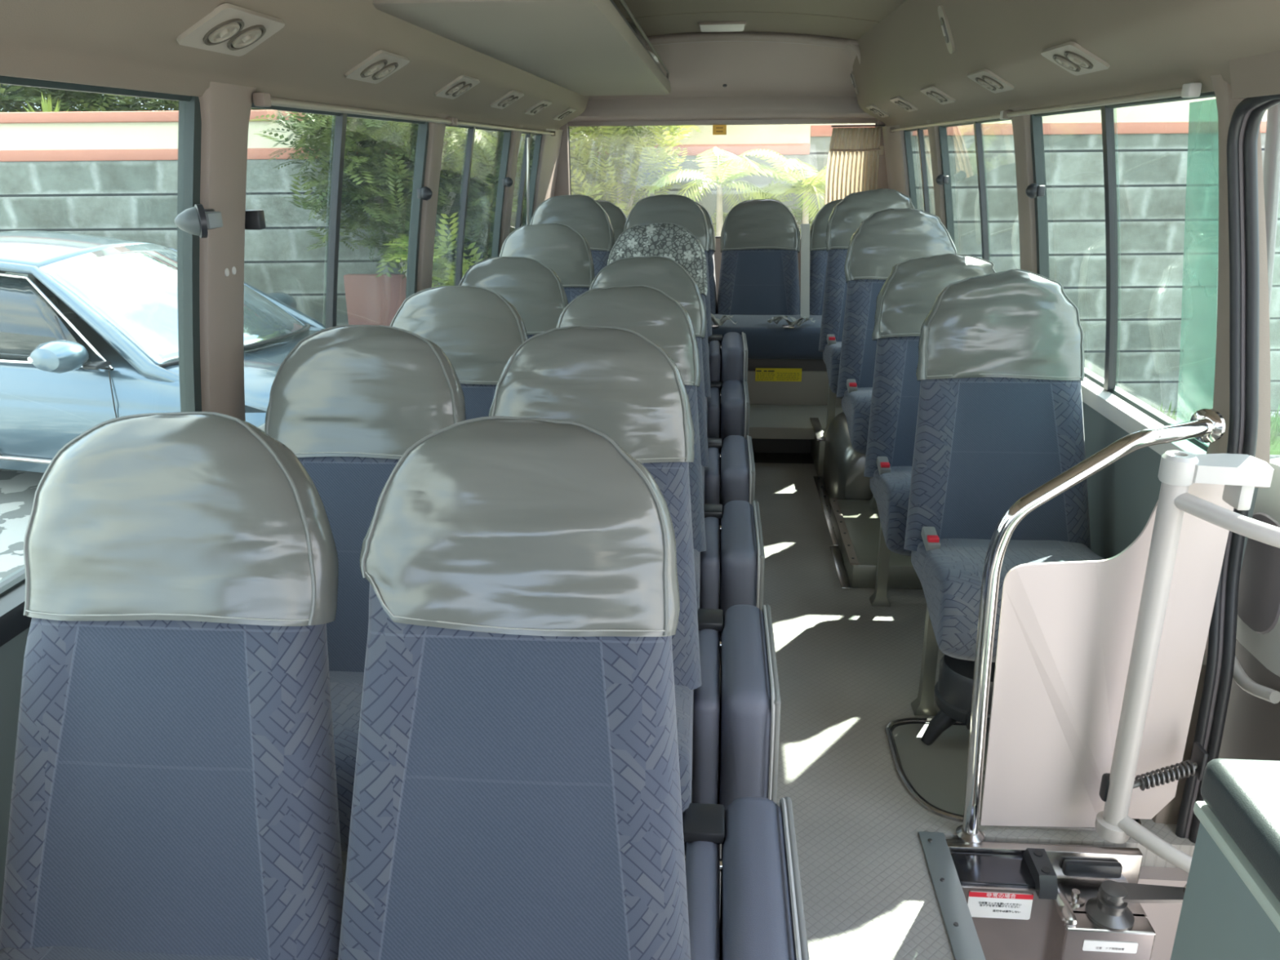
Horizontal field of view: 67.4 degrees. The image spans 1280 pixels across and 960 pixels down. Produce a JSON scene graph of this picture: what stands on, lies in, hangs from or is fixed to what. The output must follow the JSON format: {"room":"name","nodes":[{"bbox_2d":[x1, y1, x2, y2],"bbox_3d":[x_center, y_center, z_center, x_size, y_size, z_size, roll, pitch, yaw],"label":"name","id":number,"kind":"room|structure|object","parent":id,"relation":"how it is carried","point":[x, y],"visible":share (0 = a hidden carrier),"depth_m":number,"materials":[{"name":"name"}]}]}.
{"room":"vehicle interior","nodes":[
{"label":"vehicle interior","id":0,"kind":"room"},
{"bbox_2d":[0,422,265,923],"bbox_3d":[-0.892,0.212,2.690,0.095,0.840,7.200,1,19,4],"label":"wall","id":1,"kind":"structure","parent":0,"point":[12,652],"depth_m":1.43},
{"bbox_2d":[0,75,201,597],"bbox_3d":[-0.942,-0.072,1.046,0.144,0.758,1.794,1,19,4],"label":"window","id":2,"kind":"structure","parent":1,"relation":"in","point":[189,130],"depth_m":1.82,"materials":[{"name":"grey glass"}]},
{"bbox_2d":[174,204,222,238],"bbox_3d":[-0.806,-0.479,1.770,0.061,0.060,0.108,1,19,4],"label":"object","id":3,"kind":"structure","parent":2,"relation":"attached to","point":[195,220],"depth_m":1.73,"materials":[{"name":"black plastic"}]},
{"bbox_2d":[0,425,265,647],"bbox_3d":[-0.865,-0.172,2.536,0.078,0.048,7.160,1,19,4],"label":"trim","id":4,"kind":"structure","parent":1,"relation":"attached to","point":[13,622],"depth_m":1.43,"materials":[{"name":"black plastic"}]},
{"bbox_2d":[198,81,256,421],"bbox_3d":[-0.856,-0.393,1.962,0.173,0.775,0.220,1,19,4],"label":"trim","id":5,"kind":"structure","parent":1,"relation":"attached to","point":[225,108],"depth_m":1.91,"materials":[{"name":"plastic"}]},
{"bbox_2d":[251,92,455,432],"bbox_3d":[-0.780,-0.643,2.717,0.190,0.761,1.461,1,19,4],"label":"window","id":6,"kind":"structure","parent":1,"relation":"in","point":[420,193],"depth_m":2.57,"materials":[{"name":"grey metal"}]},
{"bbox_2d":[416,112,448,292],"bbox_3d":[-0.742,-0.861,3.334,0.173,0.775,0.190,1,19,4],"label":"trim","id":7,"kind":"structure","parent":1,"relation":"attached to","point":[436,131],"depth_m":3.28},
{"bbox_2d":[445,117,555,285],"bbox_3d":[-0.639,-1.217,4.402,0.190,0.761,2.151,1,19,4],"label":"window","id":8,"kind":"structure","parent":1,"relation":"in","point":[504,181],"depth_m":3.93,"materials":[{"name":"grey metal"}]},
{"bbox_2d":[498,124,523,256],"bbox_3d":[-0.638,-1.285,4.580,0.173,0.775,0.190,1,19,4],"label":"trim","id":9,"kind":"structure","parent":1,"relation":"attached to","point":[515,135],"depth_m":4.51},
{"bbox_2d":[515,132,542,229],"bbox_3d":[-0.616,-1.405,4.957,0.144,0.758,0.684,1,19,4],"label":"window","id":10,"kind":"structure","parent":1,"relation":"in","point":[539,136],"depth_m":5.14,"materials":[{"name":"grey metal"}]},
{"bbox_2d":[532,128,563,215],"bbox_3d":[-0.556,-1.618,5.557,0.173,0.775,0.660,1,19,4],"label":"trim","id":11,"kind":"structure","parent":1,"relation":"attached to","point":[550,148],"depth_m":5.39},
{"bbox_2d":[714,238,800,302],"bbox_3d":[0.482,-1.007,6.007,2.120,0.990,0.060,1,19,4],"label":"wall","id":12,"kind":"structure","parent":0,"point":[717,254],"depth_m":5.86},
{"bbox_2d":[824,124,884,204],"bbox_3d":[1.234,-1.727,5.554,0.316,0.613,0.058,1,19,4],"label":"pleated curtain","id":13,"kind":"object","parent":12,"relation":"hanging from","point":[854,153],"visible":0.6,"depth_m":5.52,"materials":[{"name":"fabric"}]},
{"bbox_2d":[613,0,906,22],"bbox_3d":[0.125,-1.096,1.365,1.320,0.165,5.700,1,19,4],"label":"ceiling","id":14,"kind":"structure","parent":0,"point":[868,10],"depth_m":3.84,"materials":[{"name":"plastic"}]},
{"bbox_2d":[0,0,589,132],"bbox_3d":[-0.679,-1.103,2.118,0.400,0.525,7.000,1,19,4],"label":"overhead panel","id":15,"kind":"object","parent":14,"relation":"attached to","point":[122,44],"depth_m":1.81,"materials":[{"name":"plastic"}]},
{"bbox_2d":[176,3,284,56],"bbox_3d":[-0.679,-0.749,1.603,0.096,0.058,0.220,1,19,4],"label":"air vent","id":16,"kind":"object","parent":15,"relation":"attached to","point":[231,29],"visible":1,"depth_m":1.57,"materials":[{"name":"plastic"}]},
{"bbox_2d":[344,49,409,84],"bbox_3d":[-0.622,-0.980,2.282,0.096,0.058,0.220,1,19,4],"label":"air vent","id":17,"kind":"object","parent":15,"relation":"attached to","point":[381,64],"visible":1,"depth_m":2.25,"materials":[{"name":"plastic"}]},
{"bbox_2d":[434,75,479,99],"bbox_3d":[-0.565,-1.217,2.976,0.096,0.058,0.220,1,19,4],"label":"air vent","id":18,"kind":"object","parent":15,"relation":"attached to","point":[463,83],"visible":1,"depth_m":2.94,"materials":[{"name":"plastic"}]},
{"bbox_2d":[373,0,671,96],"bbox_3d":[-0.208,-1.610,3.628,0.490,0.116,3.450,1,19,4],"label":"rack","id":19,"kind":"object","parent":15,"relation":"attached to","point":[584,47],"visible":0.99,"depth_m":2.64,"materials":[{"name":"plastic"}]},
{"bbox_2d":[626,11,879,39],"bbox_3d":[0.377,-2.127,4.390,1.320,0.165,0.688,1,19,4],"label":"trim","id":20,"kind":"structure","parent":14,"relation":"attached to","point":[853,28],"depth_m":4.31,"materials":[{"name":"plastic"}]},
{"bbox_2d":[852,0,1279,131],"bbox_3d":[1.035,-1.073,1.986,0.400,0.525,7.000,1,19,4],"label":"overhead panel","id":21,"kind":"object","parent":14,"relation":"attached to","point":[1148,46],"depth_m":2.41,"materials":[{"name":"plastic"}]},
{"bbox_2d":[967,68,1014,93],"bbox_3d":[1.063,-1.209,2.912,0.096,0.058,0.220,1,19,4],"label":"air vent","id":22,"kind":"object","parent":21,"relation":"attached to","point":[984,77],"visible":1,"depth_m":2.87,"materials":[{"name":"plastic"}]},
{"bbox_2d":[1040,41,1110,75],"bbox_3d":[1.005,-0.974,2.223,0.096,0.058,0.220,1,19,4],"label":"air vent","id":23,"kind":"object","parent":21,"relation":"attached to","point":[1070,56],"visible":1,"depth_m":2.19,"materials":[{"name":"plastic"}]},
{"bbox_2d":[1228,50,1279,98],"bbox_3d":[1.067,-0.500,1.039,0.150,0.090,1.450,1,19,4],"label":"trim","id":24,"kind":"structure","parent":21,"relation":"attached to","point":[1259,75],"depth_m":1.65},
{"bbox_2d":[341,462,1195,959],"bbox_3d":[0.140,0.850,2.000,2.120,0.060,5.650,1,19,4],"label":"floor","id":25,"kind":"structure","parent":0,"point":[848,668],"depth_m":2.40,"materials":[{"name":"plastic"}]},
{"bbox_2d":[0,411,343,959],"bbox_3d":[-0.661,0.513,1.231,0.486,1.088,0.675,1,19,4],"label":"seat","id":26,"kind":"object","parent":25,"relation":"on","point":[174,791],"visible":1,"depth_m":1.29,"materials":[{"name":"fabric"}]},
{"bbox_2d":[0,945,337,959],"bbox_3d":[-0.667,0.750,1.205,0.464,0.219,0.470,1,17,4],"label":"cushion","id":27,"kind":"object","parent":26,"relation":"on","point":[6,952],"depth_m":1.29,"materials":[{"name":"fabric"}]},
{"bbox_2d":[265,324,466,851],"bbox_3d":[-0.602,0.275,1.939,0.486,1.080,0.674,1,19,4],"label":"seat","id":28,"kind":"object","parent":25,"relation":"on","point":[348,402],"visible":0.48,"depth_m":2.00,"materials":[{"name":"fabric"}]},
{"bbox_2d":[328,671,364,851],"bbox_3d":[-0.608,0.514,1.914,0.464,0.219,0.470,1,17,4],"label":"cushion","id":29,"kind":"object","parent":28,"relation":"on","point":[346,686],"depth_m":1.73,"materials":[{"name":"fabric"}]},
{"bbox_2d":[389,285,528,420],"bbox_3d":[-0.543,0.040,2.649,0.486,1.066,0.674,1,19,4],"label":"seat","id":30,"kind":"object","parent":25,"relation":"on","point":[477,330],"visible":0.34,"depth_m":2.71,"materials":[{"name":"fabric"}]},
{"bbox_2d":[458,256,568,338],"bbox_3d":[-0.484,-0.204,3.356,0.486,1.073,0.674,1,19,4],"label":"seat","id":31,"kind":"object","parent":25,"relation":"on","point":[535,290],"visible":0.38,"depth_m":3.41,"materials":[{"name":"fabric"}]},
{"bbox_2d":[337,415,690,959],"bbox_3d":[-0.180,0.522,1.194,0.486,1.086,0.674,1,19,4],"label":"seat","id":32,"kind":"object","parent":25,"relation":"on","point":[517,793],"visible":1,"depth_m":1.25,"materials":[{"name":"fabric"}]},
{"bbox_2d":[499,222,595,303],"bbox_3d":[-0.426,-0.477,4.052,0.486,1.140,0.672,1,19,4],"label":"seat","id":33,"kind":"object","parent":25,"relation":"on","point":[561,248],"visible":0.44,"depth_m":4.10,"materials":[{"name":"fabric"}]},
{"bbox_2d":[488,325,701,855],"bbox_3d":[-0.121,0.283,1.902,0.486,1.081,0.674,1,19,4],"label":"seat","id":34,"kind":"object","parent":25,"relation":"on","point":[615,382],"visible":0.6,"depth_m":1.96,"materials":[{"name":"fabric"}]},
{"bbox_2d":[674,684,693,855],"bbox_3d":[-0.127,0.522,1.877,0.464,0.219,0.470,1,17,4],"label":"cushion","id":35,"kind":"object","parent":34,"relation":"on","point":[684,694],"depth_m":1.74,"materials":[{"name":"fabric"}]},
{"bbox_2d":[555,284,706,610],"bbox_3d":[-0.062,0.048,2.611,0.486,1.068,0.672,1,19,4],"label":"seat","id":36,"kind":"object","parent":25,"relation":"on","point":[647,311],"visible":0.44,"depth_m":2.67,"materials":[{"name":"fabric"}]},
{"bbox_2d":[589,256,709,503],"bbox_3d":[-0.003,-0.196,3.319,0.486,1.075,0.675,1,19,4],"label":"seat","id":37,"kind":"object","parent":25,"relation":"on","point":[663,273],"visible":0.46,"depth_m":3.38,"materials":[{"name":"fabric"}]},
{"bbox_2d":[607,222,711,425],"bbox_3d":[0.056,-0.468,4.016,0.486,1.140,0.674,1,19,4],"label":"seat","id":38,"kind":"object","parent":25,"relation":"on","point":[675,242],"visible":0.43,"depth_m":4.07,"materials":[{"name":"fabric"}]},
{"bbox_2d":[706,379,749,474],"bbox_3d":[0.382,-0.231,4.335,0.204,0.386,0.476,1,19,4],"label":"seat","id":39,"kind":"object","parent":38,"relation":"attached to","point":[735,399],"visible":0.46,"depth_m":4.11,"materials":[{"name":"fabric"}]},
{"bbox_2d":[704,435,755,551],"bbox_3d":[0.323,0.067,3.647,0.204,0.386,0.476,1,19,4],"label":"seat","id":40,"kind":"object","parent":25,"relation":"on","point":[736,479],"visible":0.48,"depth_m":3.43,"materials":[{"name":"fabric"}]},
{"bbox_2d":[699,500,764,658],"bbox_3d":[0.264,0.308,2.939,0.204,0.386,0.476,1,19,4],"label":"seat","id":41,"kind":"object","parent":25,"relation":"on","point":[740,564],"visible":0.68,"depth_m":2.73,"materials":[{"name":"fabric"}]},
{"bbox_2d":[691,604,781,810],"bbox_3d":[0.205,0.549,2.231,0.204,0.386,0.476,1,19,4],"label":"seat","id":42,"kind":"object","parent":25,"relation":"on","point":[736,711],"visible":0.75,"depth_m":2.03,"materials":[{"name":"fabric"}]},
{"bbox_2d":[683,796,809,959],"bbox_3d":[0.146,0.790,1.524,0.204,0.386,0.476,1,19,4],"label":"seat","id":43,"kind":"object","parent":25,"relation":"on","point":[758,914],"visible":0.97,"depth_m":1.48,"materials":[{"name":"fabric"}]},
{"bbox_2d":[809,417,826,476],"bbox_3d":[1.116,-0.156,4.554,0.592,0.184,0.370,1,19,4],"label":"box","id":44,"kind":"object","parent":25,"relation":"on","point":[818,444],"visible":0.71,"depth_m":4.45,"materials":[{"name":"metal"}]},
{"bbox_2d":[818,188,915,437],"bbox_3d":[1.067,-0.740,4.328,0.486,1.081,0.677,1,19,4],"label":"seat","id":45,"kind":"object","parent":44,"relation":"on","point":[846,216],"visible":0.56,"depth_m":4.40,"materials":[{"name":"fabric"}]},
{"bbox_2d":[822,341,841,394],"bbox_3d":[1.060,-0.515,4.291,0.454,0.219,0.460,1,17,4],"label":"cushion","id":46,"kind":"object","parent":45,"relation":"on","point":[831,349],"depth_m":4.13,"materials":[{"name":"fabric"}]},
{"bbox_2d":[813,411,872,546],"bbox_3d":[0.867,-0.029,3.977,0.205,0.320,0.820,1,19,4],"label":"wheel arch","id":47,"kind":"object","parent":25,"relation":"on","point":[844,478],"visible":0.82,"depth_m":3.93,"materials":[{"name":"metal"}]},
{"bbox_2d":[829,497,922,589],"bbox_3d":[1.013,0.226,3.569,0.595,0.098,0.670,1,19,4],"label":"box","id":48,"kind":"object","parent":25,"relation":"on","point":[856,525],"visible":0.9,"depth_m":3.42,"materials":[{"name":"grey metal"}]},
{"bbox_2d":[836,208,956,507],"bbox_3d":[1.025,-0.457,3.717,0.486,1.118,0.675,1,19,4],"label":"seat","id":49,"kind":"object","parent":48,"relation":"on","point":[888,237],"visible":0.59,"depth_m":3.78,"materials":[{"name":"fabric"}]},
{"bbox_2d":[841,386,872,454],"bbox_3d":[1.018,-0.245,3.677,0.454,0.219,0.460,1,17,4],"label":"cushion","id":50,"kind":"object","parent":49,"relation":"on","point":[855,401],"depth_m":3.51,"materials":[{"name":"fabric"}]},
{"bbox_2d":[863,253,995,606],"bbox_3d":[0.988,-0.138,3.085,0.486,1.098,0.672,1,19,4],"label":"seat","id":51,"kind":"object","parent":25,"relation":"on","point":[905,299],"visible":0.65,"depth_m":3.15,"materials":[{"name":"fabric"}]},
{"bbox_2d":[869,466,911,555],"bbox_3d":[0.982,0.075,3.047,0.454,0.219,0.460,1,17,4],"label":"cushion","id":52,"kind":"object","parent":51,"relation":"on","point":[890,486],"depth_m":2.89,"materials":[{"name":"fabric"}]},
{"bbox_2d":[918,831,985,959],"bbox_3d":[0.615,0.896,1.823,0.056,0.059,0.620,1,19,4],"label":"trim strip","id":53,"kind":"object","parent":25,"relation":"on","point":[961,930],"visible":1,"depth_m":1.92,"materials":[{"name":"metal"}]},
{"bbox_2d":[903,268,1104,715],"bbox_3d":[0.954,0.060,2.471,0.486,1.120,0.680,1,19,4],"label":"seat","id":54,"kind":"object","parent":25,"relation":"on","point":[1000,371],"visible":0.88,"depth_m":2.52,"materials":[{"name":"fabric"}]},
{"bbox_2d":[911,537,1104,662],"bbox_3d":[0.947,0.275,2.429,0.454,0.219,0.460,1,17,4],"label":"cushion","id":55,"kind":"object","parent":54,"relation":"on","point":[949,571],"depth_m":2.32,"materials":[{"name":"fabric"}]},
{"bbox_2d":[884,717,1141,831],"bbox_3d":[0.873,0.700,2.318,0.508,0.016,0.418,1,19,4],"label":"floor hatch","id":56,"kind":"object","parent":25,"relation":"on","point":[934,775],"visible":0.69,"depth_m":2.34,"materials":[{"name":"metal"}]},
{"bbox_2d":[920,653,995,772],"bbox_3d":[0.855,0.568,2.389,0.255,0.218,0.257,12,22,32],"label":"heater","id":57,"kind":"object","parent":56,"relation":"on","point":[953,692],"visible":0.32,"depth_m":2.36,"materials":[{"name":"black plastic"}]},
{"bbox_2d":[955,408,1225,843],"bbox_3d":[0.910,0.327,1.969,0.455,0.940,0.099,-4,19,-11],"label":"pole","id":58,"kind":"object","parent":25,"relation":"on","point":[1206,425],"visible":1,"depth_m":1.88,"materials":[{"name":"silver metal"}]},
{"bbox_2d":[979,482,1233,827],"bbox_3d":[0.939,0.358,1.967,0.419,0.840,0.025,1,19,4],"label":"partition panel","id":59,"kind":"object","parent":25,"relation":"on","point":[1067,629],"visible":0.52,"depth_m":1.98,"materials":[{"name":"plastic"}]},
{"bbox_2d":[720,404,843,439],"bbox_3d":[0.421,-0.477,5.340,2.120,0.058,1.550,1,19,4],"label":"floor","id":60,"kind":"structure","parent":0,"point":[766,421],"depth_m":4.70,"materials":[{"name":"plastic"}]},
{"bbox_2d":[529,194,614,276],"bbox_3d":[-0.368,-0.844,4.718,0.486,1.050,0.675,1,19,4],"label":"seat","id":61,"kind":"object","parent":60,"relation":"on","point":[583,214],"visible":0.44,"depth_m":4.78,"materials":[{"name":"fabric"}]},
{"bbox_2d":[622,194,711,359],"bbox_3d":[0.114,-0.834,4.681,0.486,1.047,0.674,1,19,4],"label":"seat","id":62,"kind":"object","parent":60,"relation":"on","point":[682,211],"visible":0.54,"depth_m":4.75,"materials":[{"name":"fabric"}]},
{"bbox_2d":[706,332,747,403],"bbox_3d":[0.411,-0.494,4.656,0.204,0.386,0.476,1,19,4],"label":"seat","id":63,"kind":"object","parent":60,"relation":"on","point":[732,364],"visible":0.51,"depth_m":4.42,"materials":[{"name":"fabric"}]},
{"bbox_2d":[706,313,841,404],"bbox_3d":[0.415,-0.675,5.209,2.000,0.400,0.590,1,19,4],"label":"bench","id":64,"kind":"object","parent":60,"relation":"on","point":[770,345],"visible":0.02,"depth_m":4.93,"materials":[{"name":"fabric"}]},
{"bbox_2d":[595,200,626,243],"bbox_3d":[-0.266,-1.180,5.372,0.486,0.732,0.328,1,19,4],"label":"seat","id":65,"kind":"object","parent":64,"relation":"on","point":[617,217],"visible":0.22,"depth_m":5.32,"materials":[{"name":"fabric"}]},
{"bbox_2d":[693,200,716,314],"bbox_3d":[0.201,-1.172,5.334,0.486,0.734,0.325,1,19,4],"label":"seat","id":66,"kind":"object","parent":64,"relation":"on","point":[711,265],"visible":0.21,"depth_m":5.29,"materials":[{"name":"fabric"}]},
{"bbox_2d":[716,199,800,315],"bbox_3d":[0.659,-1.165,5.301,0.486,0.734,0.329,1,19,4],"label":"seat","id":67,"kind":"object","parent":64,"relation":"on","point":[760,241],"visible":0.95,"depth_m":5.25,"materials":[{"name":"fabric"}]},
{"bbox_2d":[711,313,822,359],"bbox_3d":[0.414,-0.786,5.171,2.000,0.165,0.590,1,19,4],"label":"cushion","id":68,"kind":"object","parent":64,"relation":"on","point":[765,340],"depth_m":4.88,"materials":[{"name":"fabric"}]},
{"bbox_2d":[755,368,801,381],"bbox_3d":[0.712,-0.541,4.936,0.236,0.068,0.003,1,19,4],"label":"warning label","id":69,"kind":"object","parent":64,"relation":"attached to","point":[761,374],"visible":1,"depth_m":4.93,"materials":[{"name":"yellow paper"}]},
{"bbox_2d":[747,359,826,371],"bbox_3d":[0.414,-0.676,5.198,2.000,0.070,0.490,1,19,4],"label":"cushion","id":70,"kind":"object","parent":64,"relation":"on","point":[806,365],"depth_m":4.94,"materials":[{"name":"fabric"}]},
{"bbox_2d":[800,223,809,317],"bbox_3d":[0.892,-1.132,5.185,0.048,0.470,0.233,1,19,4],"label":"belt","id":71,"kind":"object","parent":64,"relation":"on","point":[805,228],"visible":0.97,"depth_m":5.18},
{"bbox_2d":[809,199,842,315],"bbox_3d":[1.142,-1.155,5.263,0.486,0.731,0.327,1,19,4],"label":"seat","id":72,"kind":"object","parent":64,"relation":"on","point":[818,251],"visible":0.22,"depth_m":5.23,"materials":[{"name":"fabric"}]},
{"bbox_2d":[751,438,813,463],"bbox_3d":[0.370,-0.149,4.746,2.120,0.180,0.210,1,19,4],"label":"trim","id":73,"kind":"structure","parent":60,"relation":"attached to","point":[765,451],"depth_m":4.77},
{"bbox_2d":[1137,866,1188,959],"bbox_3d":[0.950,1.202,1.597,0.710,0.360,1.190,1,19,4],"label":"floor","id":74,"kind":"structure","parent":0,"point":[1163,917],"depth_m":2.08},
{"bbox_2d":[946,839,1186,959],"bbox_3d":[0.890,0.972,2.039,0.485,0.392,0.177,1,19,4],"label":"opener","id":75,"kind":"object","parent":74,"relation":"on","point":[1025,901],"visible":1,"depth_m":1.98,"materials":[{"name":"silver metal"}]},
{"bbox_2d":[1170,758,1279,959],"bbox_3d":[0.935,1.001,1.132,0.315,1.000,0.840,1,19,4],"label":"console","id":76,"kind":"object","parent":74,"relation":"on","point":[1230,908],"visible":1,"depth_m":1.31,"materials":[{"name":"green plastic"}]},
{"bbox_2d":[1175,93,1279,843],"bbox_3d":[1.134,0.277,1.837,0.139,1.926,0.500,1,19,4],"label":"seal","id":77,"kind":"object","parent":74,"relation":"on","point":[1246,117],"visible":0.74,"depth_m":1.85,"materials":[{"name":"black rubber"}]},
{"bbox_2d":[1082,368,1258,573],"bbox_3d":[1.412,-0.264,4.032,0.095,0.840,4.000,1,19,4],"label":"wall","id":78,"kind":"structure","parent":0,"point":[1123,495],"depth_m":2.50,"materials":[{"name":"plastic"}]},
{"bbox_2d":[881,124,911,197],"bbox_3d":[1.460,-1.583,5.401,0.173,0.775,0.660,1,19,4],"label":"trim","id":79,"kind":"structure","parent":78,"relation":"attached to","point":[893,142],"depth_m":5.24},
{"bbox_2d":[903,127,929,213],"bbox_3d":[1.418,-1.363,4.781,0.144,0.758,0.724,1,19,4],"label":"window","id":80,"kind":"structure","parent":78,"relation":"in","point":[908,151],"depth_m":4.99,"materials":[{"name":"black metal"}]},
{"bbox_2d":[925,119,946,227],"bbox_3d":[1.376,-1.237,4.386,0.173,0.775,0.190,1,19,4],"label":"trim","id":81,"kind":"structure","parent":78,"relation":"attached to","point":[933,131],"depth_m":4.31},
{"bbox_2d":[888,110,1011,261],"bbox_3d":[1.349,-1.176,4.229,0.190,0.761,2.191,1,19,4],"label":"window","id":82,"kind":"structure","parent":78,"relation":"in","point":[944,179],"depth_m":3.76,"materials":[{"name":"black metal"}]},
{"bbox_2d":[1008,105,1036,273],"bbox_3d":[1.272,-0.813,3.141,0.173,0.775,0.190,1,19,4],"label":"trim","id":83,"kind":"structure","parent":78,"relation":"attached to","point":[1020,124],"depth_m":3.08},
{"bbox_2d":[1002,82,1215,451],"bbox_3d":[1.210,-0.607,2.558,0.190,0.761,1.351,1,19,4],"label":"window","id":84,"kind":"structure","parent":78,"relation":"in","point":[1037,190],"depth_m":2.53,"materials":[{"name":"black metal"}]},
{"bbox_2d":[1080,369,1209,455],"bbox_3d":[1.374,-0.642,3.858,0.078,0.048,4.010,1,19,4],"label":"trim","id":85,"kind":"structure","parent":78,"relation":"attached to","point":[1125,415],"depth_m":2.44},
{"bbox_2d":[1217,103,1279,760],"bbox_3d":[1.322,0.234,1.909,0.121,1.946,0.772,1,19,4],"label":"door","id":86,"kind":"structure","parent":78,"relation":"in","point":[1251,730],"depth_m":2.06,"materials":[{"name":"white metal"}]},
{"bbox_2d":[1094,450,1279,873],"bbox_3d":[1.106,0.377,1.780,0.190,0.833,0.363,-11,21,-28],"label":"post","id":87,"kind":"object","parent":86,"relation":"attached to","point":[1239,473],"visible":0.88,"depth_m":1.81,"materials":[{"name":"white metal"}]},
{"bbox_2d":[1151,631,1208,823],"bbox_3d":[1.190,0.565,2.160,0.090,1.200,0.180,1,19,4],"label":"wall","id":88,"kind":"structure","parent":0,"point":[1169,814],"depth_m":2.08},
{"bbox_2d":[1206,74,1271,488],"bbox_3d":[1.166,-0.381,1.874,0.173,0.775,0.175,1,19,4],"label":"trim","id":89,"kind":"structure","parent":88,"relation":"attached to","point":[1226,104],"depth_m":1.87,"materials":[{"name":"plastic"}]},
{"bbox_3d":[0.441,-2.177,5.209,2.120,0.600,0.900,1,19,4],"label":"wall","id":90,"kind":"structure","parent":0,"visible":0},
{"bbox_2d":[554,118,888,196],"bbox_3d":[0.474,-1.788,5.726,2.000,0.730,0.070,1,19,4],"label":"trim","id":91,"kind":"structure","parent":90,"relation":"attached to","point":[562,181],"depth_m":5.62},
{"bbox_2d":[569,31,875,121],"bbox_3d":[0.437,-2.160,5.156,1.973,0.403,0.790,1,19,4],"label":"rear ceiling panel","id":92,"kind":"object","parent":90,"relation":"attached to","point":[764,80],"depth_m":5.37,"materials":[{"name":"plastic"}]},
{"bbox_2d":[644,31,860,63],"bbox_3d":[0.431,-2.147,5.082,1.839,0.346,0.662,1,19,4],"label":"trim","id":93,"kind":"structure","parent":90,"relation":"attached to","point":[726,36],"depth_m":4.72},
{"label":"outside","id":94,"kind":"structure","parent":0,"visible":0},
{"bbox_2d":[0,411,1279,580],"bbox_3d":[0.805,-1.114,10.151,80.000,0.100,70.000,1,19,4],"label":"ground","id":95,"kind":"structure","parent":94,"point":[18,488],"depth_m":6.24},
{"bbox_2d":[0,84,271,112],"bbox_3d":[-5.004,-2.989,9.391,9.709,4.038,2.008,1,19,4],"label":"hedge","id":96,"kind":"object","parent":95,"relation":"on","point":[11,96],"visible":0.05,"depth_m":8.97,"materials":[{"name":"green plant"}]},
{"bbox_2d":[0,230,325,472],"bbox_3d":[-3.853,-0.914,6.903,4.510,1.688,2.350,5,19,15],"label":"parked car","id":97,"kind":"object","parent":95,"relation":"on","point":[89,338],"visible":0.6,"depth_m":6.07,"materials":[{"name":"blue paint"}]},
{"bbox_2d":[27,339,111,373],"bbox_3d":[-3.411,-0.741,5.713,0.359,0.187,0.310,1,19,4],"label":"mirror","id":98,"kind":"object","parent":97,"relation":"attached to","point":[57,356],"depth_m":5.61,"materials":[{"name":"blue plastic"}]},
{"bbox_2d":[267,292,297,308],"bbox_3d":[-2.880,-1.374,7.562,0.306,0.187,0.362,1,19,4],"label":"mirror","id":99,"kind":"object","parent":97,"relation":"on","point":[285,298],"depth_m":7.54,"materials":[{"name":"blue plastic"}]},
{"bbox_2d":[248,110,526,284],"bbox_3d":[-1.730,-1.859,7.395,2.270,3.137,1.016,0,19,2],"label":"feathery shrub","id":100,"kind":"object","parent":95,"relation":"on","point":[363,192],"visible":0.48,"depth_m":7.13,"materials":[{"name":"green plant"}]},
{"bbox_2d":[343,274,441,325],"bbox_3d":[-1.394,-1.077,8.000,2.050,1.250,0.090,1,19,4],"label":"planter","id":101,"kind":"object","parent":95,"relation":"on","point":[371,300],"depth_m":7.87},
{"bbox_2d":[383,212,484,287],"bbox_3d":[-1.420,-1.081,7.183,0.886,1.789,0.805,-5,19,-13],"label":"leafy bush","id":102,"kind":"object","parent":95,"relation":"on","point":[440,273],"visible":0.42,"depth_m":6.89,"materials":[{"name":"green plant"}]},
{"bbox_2d":[455,128,575,260],"bbox_3d":[-0.903,-1.721,7.374,1.046,2.871,1.019,1,19,4],"label":"wall","id":103,"kind":"structure","parent":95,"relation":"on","point":[522,140],"depth_m":7.07,"materials":[{"name":"grey stone"}]},
{"bbox_2d":[568,125,700,217],"bbox_3d":[-0.203,-1.833,7.415,1.340,3.044,1.100,-6,20,-17],"label":"tree","id":104,"kind":"object","parent":95,"relation":"on","point":[593,185],"visible":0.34,"depth_m":7.06,"materials":[{"name":"green plant"}]},
{"bbox_2d":[0,97,1279,412],"bbox_3d":[0.756,-1.810,8.052,29.200,3.170,0.351,-1,19,0],"label":"wall","id":105,"kind":"structure","parent":95,"relation":"on","point":[1166,154],"depth_m":7.77,"materials":[{"name":"stone"}]},
{"bbox_2d":[642,146,796,235],"bbox_3d":[0.585,-1.353,7.271,1.047,2.211,1.063,13,23,34],"label":"palm","id":106,"kind":"object","parent":95,"relation":"on","point":[731,173],"visible":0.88,"depth_m":6.87,"materials":[{"name":"green plant"}]},
{"bbox_2d":[740,148,826,223],"bbox_3d":[1.197,-1.305,7.139,1.064,2.195,1.086,1,19,4],"label":"palm","id":107,"kind":"object","parent":95,"relation":"on","point":[816,187],"visible":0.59,"depth_m":6.77,"materials":[{"name":"green plant"}]},
{"bbox_2d":[1153,399,1279,454],"bbox_3d":[7.401,-0.390,7.401,10.400,0.190,1.018,1,19,4],"label":"grass","id":108,"kind":"structure","parent":95,"relation":"on","point":[1274,421],"depth_m":7.76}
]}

